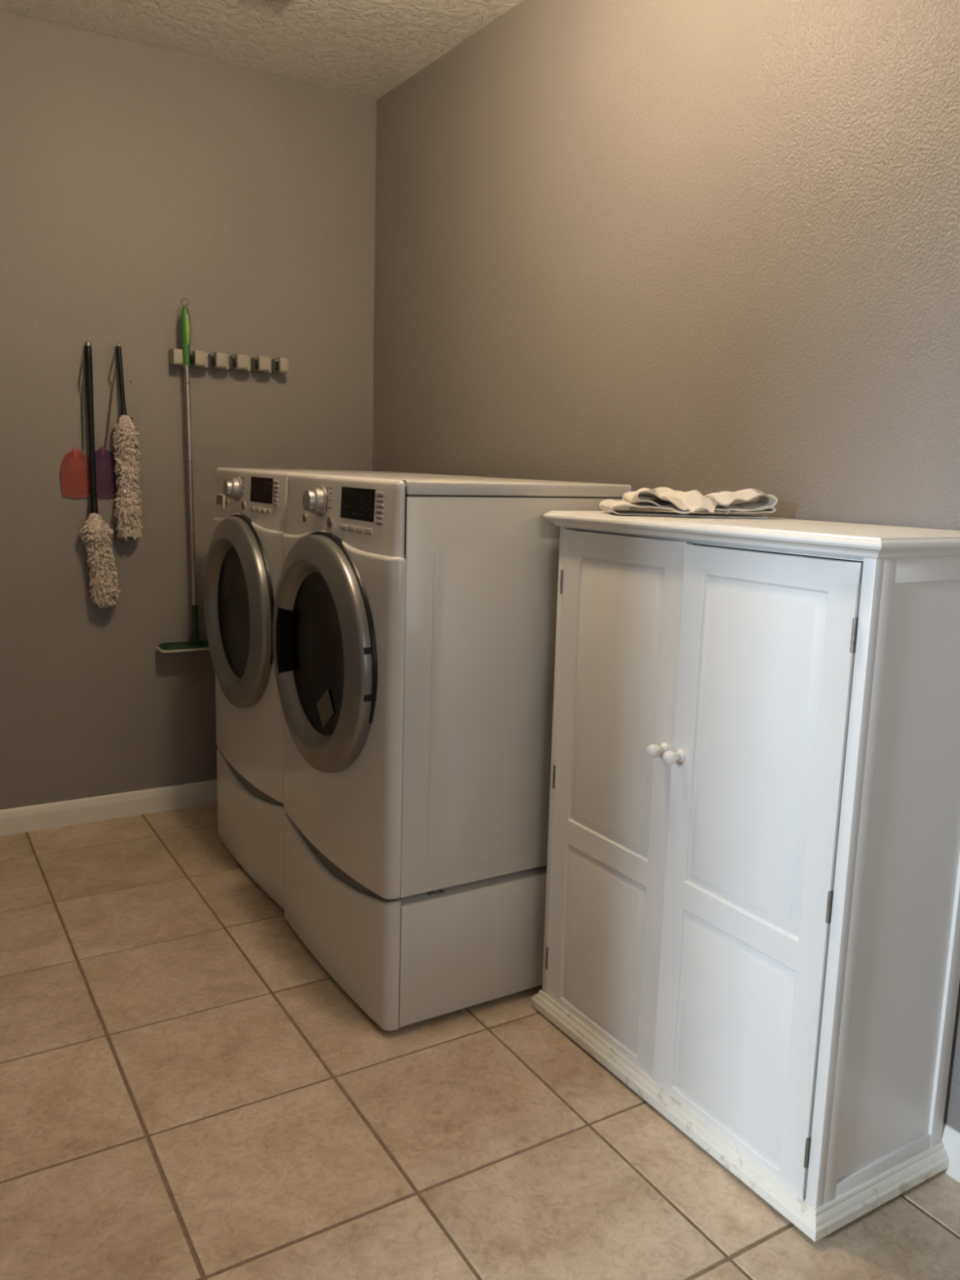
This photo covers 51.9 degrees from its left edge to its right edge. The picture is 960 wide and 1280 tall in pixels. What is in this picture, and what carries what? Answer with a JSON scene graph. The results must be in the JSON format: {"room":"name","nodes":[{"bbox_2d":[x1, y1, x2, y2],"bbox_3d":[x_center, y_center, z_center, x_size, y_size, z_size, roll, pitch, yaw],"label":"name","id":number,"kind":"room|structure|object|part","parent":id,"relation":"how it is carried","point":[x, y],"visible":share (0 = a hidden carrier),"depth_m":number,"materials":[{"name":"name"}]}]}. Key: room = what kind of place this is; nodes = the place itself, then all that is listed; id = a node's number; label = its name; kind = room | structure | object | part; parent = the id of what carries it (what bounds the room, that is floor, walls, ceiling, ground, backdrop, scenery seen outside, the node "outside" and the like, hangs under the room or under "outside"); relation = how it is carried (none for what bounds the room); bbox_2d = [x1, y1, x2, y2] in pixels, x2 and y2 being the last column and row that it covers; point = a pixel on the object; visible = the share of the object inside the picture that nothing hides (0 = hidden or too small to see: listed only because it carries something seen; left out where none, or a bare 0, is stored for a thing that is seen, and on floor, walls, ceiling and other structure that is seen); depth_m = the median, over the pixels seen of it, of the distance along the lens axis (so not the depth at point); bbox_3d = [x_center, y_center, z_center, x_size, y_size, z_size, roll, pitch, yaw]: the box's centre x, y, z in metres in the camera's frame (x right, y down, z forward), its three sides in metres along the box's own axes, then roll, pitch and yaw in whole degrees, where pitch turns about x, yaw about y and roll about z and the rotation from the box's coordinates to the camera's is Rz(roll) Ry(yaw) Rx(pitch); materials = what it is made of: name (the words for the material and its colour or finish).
{"room":"laundry room","nodes":[
{"label":"laundry room","id":0,"kind":"room"},
{"bbox_2d":[0,11,376,809],"bbox_3d":[-1.838,-0.646,3.284,3.200,2.744,0.100,-4,12,-31],"label":"wall","id":1,"kind":"structure","parent":0,"point":[137,180],"depth_m":3.58,"materials":[{"name":"beige paint"}]},
{"bbox_2d":[60,346,97,497],"bbox_3d":[-1.413,-0.760,3.454,0.121,0.520,0.020,-4,12,-31],"label":"fly swatter","id":2,"kind":"object","parent":1,"relation":"hanging from","point":[75,452],"visible":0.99,"depth_m":3.47,"materials":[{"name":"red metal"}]},
{"bbox_2d":[72,448,78,459],"bbox_3d":[-1.423,-0.655,3.466,0.016,0.039,0.008,-4,12,-31],"label":"socket","id":3,"kind":"object","parent":2,"relation":"attached to","point":[75,452],"depth_m":3.46,"materials":[{"name":"plastic"}]},
{"bbox_3d":[-1.384,-0.843,3.449,0.035,0.345,0.007,-3,11,-26],"label":"wire handle","id":4,"kind":"part","parent":2,"relation":"part of","materials":[{"name":"grey metal"}]},
{"bbox_2d":[79,341,121,608],"bbox_3d":[-1.348,-0.572,3.477,0.138,0.934,0.112,-4,12,-31],"label":"duster","id":5,"kind":"object","parent":1,"relation":"hanging from","point":[95,534],"visible":1,"depth_m":3.49,"materials":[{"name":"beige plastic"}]},
{"bbox_3d":[-1.365,-0.736,3.457,0.030,0.585,0.043,-4,12,-31],"label":"handle","id":6,"kind":"part","parent":5,"relation":"part of","materials":[{"name":"black plastic"}]},
{"bbox_2d":[88,347,118,498],"bbox_3d":[-1.335,-0.768,3.501,0.121,0.528,0.020,-4,12,-31],"label":"fly swatter","id":7,"kind":"object","parent":1,"relation":"hanging from","point":[103,451],"visible":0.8,"depth_m":3.52,"materials":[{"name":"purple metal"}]},
{"bbox_2d":[100,446,105,458],"bbox_3d":[-1.345,-0.668,3.515,0.016,0.041,0.008,-4,12,-31],"label":"socket","id":8,"kind":"object","parent":7,"relation":"attached to","point":[102,448],"depth_m":3.51,"materials":[{"name":"purple plastic"}]},
{"bbox_3d":[-1.305,-0.855,3.494,0.060,0.344,0.005,-3,11,-26],"label":"wire handle","id":9,"kind":"part","parent":7,"relation":"part of","materials":[{"name":"grey metal"}]},
{"bbox_2d":[0,779,217,835],"bbox_3d":[-1.812,0.664,3.493,3.086,0.093,0.014,-4,12,-31],"label":"baseboard","id":10,"kind":"structure","parent":1,"relation":"attached to","point":[86,810],"depth_m":3.73,"materials":[{"name":"white paint"}]},
{"bbox_2d":[111,342,143,541],"bbox_3d":[-1.261,-0.701,3.511,0.101,0.694,0.101,1,10,-7],"label":"duster","id":11,"kind":"object","parent":1,"relation":"hanging from","point":[128,511],"visible":1,"depth_m":3.51,"materials":[{"name":"beige fabric"}]},
{"bbox_3d":[-1.266,-0.914,3.481,0.039,0.245,0.024,7,11,26],"label":"handle","id":12,"kind":"part","parent":11,"relation":"part of","materials":[{"name":"black plastic"}]},
{"bbox_2d":[156,297,208,653],"bbox_3d":[-1.069,-0.595,3.647,0.266,1.275,0.094,-4,12,-31],"label":"mop","id":13,"kind":"object","parent":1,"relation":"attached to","point":[196,644],"visible":0.88,"depth_m":3.65,"materials":[{"name":"green plastic"}]},
{"bbox_3d":[-1.056,-1.089,3.536,0.036,0.203,0.036,-4,12,-31],"label":"handle","id":14,"kind":"part","parent":13,"relation":"part of","materials":[{"name":"green plastic"}]},
{"bbox_2d":[191,604,199,640],"bbox_3d":[-1.081,-0.065,3.742,0.027,0.140,0.027,-4,12,-31],"label":"socket","id":15,"kind":"object","parent":13,"relation":"attached to","point":[195,633],"depth_m":3.73,"materials":[{"name":"green plastic"}]},
{"bbox_2d":[168,348,288,373],"bbox_3d":[-0.929,-1.034,3.661,0.428,0.058,0.078,-4,12,-31],"label":"holder","id":16,"kind":"object","parent":1,"relation":"attached to","point":[200,359],"visible":1,"depth_m":3.65,"materials":[{"name":"beige plastic"}]},
{"bbox_2d":[0,0,523,100],"bbox_3d":[-0.613,-1.670,1.214,3.300,0.080,4.500,-4,12,-31],"label":"ceiling","id":17,"kind":"structure","parent":0,"point":[362,48],"depth_m":3.21,"materials":[{"name":"white paint"}]},
{"bbox_2d":[266,0,289,5],"bbox_3d":[-0.584,-1.916,2.855,0.160,0.015,0.307,-4,12,-31],"label":"ceiling vent","id":18,"kind":"object","parent":17,"relation":"in","point":[284,2],"visible":1,"depth_m":2.99,"materials":[{"name":"white"}]},
{"bbox_2d":[0,803,959,1279],"bbox_3d":[-0.700,1.098,1.712,3.100,0.060,4.300,-4,12,-31],"label":"floor","id":19,"kind":"structure","parent":0,"point":[187,1092],"depth_m":2.05,"materials":[{"name":"brown tile"}]},
{"bbox_2d":[216,747,285,909],"bbox_3d":[-0.490,0.587,3.422,0.676,0.352,0.712,-4,12,-31],"label":"pedestal","id":20,"kind":"object","parent":19,"relation":"on","point":[251,822],"visible":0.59,"depth_m":3.18,"materials":[{"name":"white metal"}]},
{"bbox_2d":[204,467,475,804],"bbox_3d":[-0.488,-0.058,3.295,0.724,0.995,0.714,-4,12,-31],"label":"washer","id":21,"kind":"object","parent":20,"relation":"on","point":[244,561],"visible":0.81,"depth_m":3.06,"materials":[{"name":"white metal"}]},
{"bbox_3d":[-0.866,-0.465,3.293,0.009,0.044,0.101,-4,12,-28],"label":"detergent drawer","id":22,"kind":"part","parent":21,"relation":"part of","materials":[{"name":"white plastic"}]},
{"bbox_3d":[-0.780,-0.476,3.098,0.046,0.078,0.078,-4,12,-31],"label":"dial knob","id":23,"kind":"part","parent":21,"relation":"part of","materials":[{"name":"metal"}]},
{"bbox_3d":[-0.768,-0.086,3.128,0.005,0.417,0.417,-4,12,-31],"label":"door glass","id":24,"kind":"part","parent":21,"relation":"part of","materials":[{"name":"black glass"}]},
{"bbox_3d":[-0.772,-0.086,3.126,0.068,0.605,0.605,-4,12,-31],"label":"door","id":25,"kind":"part","parent":21,"relation":"part of","materials":[{"name":"silver metal"}]},
{"bbox_3d":[-0.742,0.028,3.155,0.046,0.857,0.712,-4,12,-31],"label":"panel","id":26,"kind":"part","parent":21,"relation":"part of","materials":[{"name":"white metal"}]},
{"bbox_3d":[-0.723,-0.439,3.074,0.036,0.183,0.694,-4,12,-31],"label":"control panel","id":27,"kind":"part","parent":21,"relation":"part of","materials":[{"name":"white plastic"}]},
{"bbox_2d":[284,812,546,1031],"bbox_3d":[-0.128,0.709,2.807,0.676,0.352,0.712,-4,12,-31],"label":"pedestal","id":28,"kind":"object","parent":19,"relation":"on","point":[411,959],"visible":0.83,"depth_m":2.48,"materials":[{"name":"white metal"}]},
{"bbox_3d":[-0.397,0.723,2.644,0.047,0.333,0.712,-4,12,-31],"label":"drawer","id":29,"kind":"part","parent":28,"relation":"part of","materials":[{"name":"white metal"}]},
{"bbox_2d":[272,472,631,899],"bbox_3d":[-0.126,0.064,2.679,0.724,0.995,0.714,-4,12,-31],"label":"dryer","id":30,"kind":"object","parent":28,"relation":"on","point":[415,619],"visible":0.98,"depth_m":2.35,"materials":[{"name":"white metal"}]},
{"bbox_3d":[-0.526,0.001,2.678,0.064,0.182,0.021,4,10,10],"label":"handle","id":31,"kind":"part","parent":30,"relation":"part of","materials":[{"name":"black plastic"}]},
{"bbox_3d":[-0.418,-0.350,2.484,0.046,0.078,0.078,-4,12,-31],"label":"dial knob","id":32,"kind":"part","parent":30,"relation":"part of","materials":[{"name":"metal"}]},
{"bbox_3d":[-0.406,0.036,2.513,0.005,0.417,0.417,-4,12,-31],"label":"door glass","id":33,"kind":"part","parent":30,"relation":"part of","materials":[{"name":"black glass"}]},
{"bbox_3d":[-0.410,0.036,2.510,0.068,0.605,0.605,-4,12,-31],"label":"door","id":34,"kind":"part","parent":30,"relation":"part of","materials":[{"name":"silver metal"}]},
{"bbox_3d":[-0.380,0.150,2.540,0.046,0.857,0.712,-4,12,-31],"label":"panel","id":35,"kind":"part","parent":30,"relation":"part of","materials":[{"name":"white metal"}]},
{"bbox_3d":[-0.361,-0.317,2.458,0.036,0.183,0.694,-4,12,-31],"label":"control panel","id":36,"kind":"part","parent":30,"relation":"part of","materials":[{"name":"white plastic"}]},
{"bbox_3d":[-0.109,0.608,2.408,0.040,0.022,0.032,-4,12,-31],"label":"leveling leg","id":37,"kind":"part","parent":30,"relation":"part of","materials":[{"name":"metal"}]},
{"bbox_2d":[530,511,959,1241],"bbox_3d":[0.538,0.378,2.143,0.418,1.265,0.931,-4,11,-31],"label":"cabinet","id":38,"kind":"object","parent":19,"relation":"on","point":[752,922],"visible":1,"depth_m":1.88,"materials":[{"name":"white paint"}]},
{"bbox_3d":[0.297,0.353,2.241,0.021,1.182,0.413,-4,11,-31],"label":"door","id":39,"kind":"part","parent":38,"relation":"part of","materials":[{"name":"white paint"}]},
{"bbox_3d":[0.367,0.230,2.050,0.044,0.029,0.029,-4,11,-31],"label":"knob","id":40,"kind":"part","parent":38,"relation":"part of","materials":[{"name":"white paint"}]},
{"bbox_3d":[0.392,0.238,2.003,0.044,0.029,0.029,-4,11,-31],"label":"knob","id":41,"kind":"part","parent":38,"relation":"part of","materials":[{"name":"white paint"}]},
{"bbox_2d":[599,487,777,519],"bbox_3d":[0.452,-0.307,2.183,0.395,0.064,0.188,4,10,13],"label":"towel","id":42,"kind":"object","parent":38,"relation":"on","point":[684,504],"visible":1,"depth_m":2.15,"materials":[{"name":"white fabric"}]},
{"bbox_3d":[0.423,-0.202,1.968,0.016,0.006,0.829,-4,11,-31],"label":"rail","id":43,"kind":"part","parent":38,"relation":"part of","materials":[{"name":"white paint"}]},
{"bbox_3d":[0.534,0.977,2.252,0.390,0.047,0.912,-4,11,-31],"label":"moulding","id":44,"kind":"part","parent":38,"relation":"part of","materials":[{"name":"white paint"}]},
{"bbox_3d":[0.509,0.420,1.893,0.021,1.178,0.417,-4,11,-31],"label":"door","id":45,"kind":"part","parent":38,"relation":"part of","materials":[{"name":"white paint"}]},
{"bbox_3d":[0.773,1.016,1.895,0.283,0.048,0.011,-4,11,-31],"label":"rail","id":46,"kind":"part","parent":38,"relation":"part of","materials":[{"name":"white paint"}]},
{"bbox_3d":[0.802,-0.126,1.700,0.283,0.046,0.011,-4,11,-31],"label":"rail","id":47,"kind":"part","parent":38,"relation":"part of","materials":[{"name":"white paint"}]},
{"bbox_2d":[372,0,959,1132],"bbox_3d":[0.686,-0.395,2.328,0.100,2.744,4.400,-4,12,-31],"label":"wall","id":48,"kind":"structure","parent":0,"point":[705,246],"depth_m":2.44,"materials":[{"name":"beige paint"}]},
{"bbox_2d":[941,1122,959,1182],"bbox_3d":[0.623,0.921,2.492,0.014,0.093,4.300,-4,12,-31],"label":"baseboard","id":49,"kind":"structure","parent":48,"relation":"attached to","point":[950,1138],"depth_m":1.97,"materials":[{"name":"white paint"}]}
]}

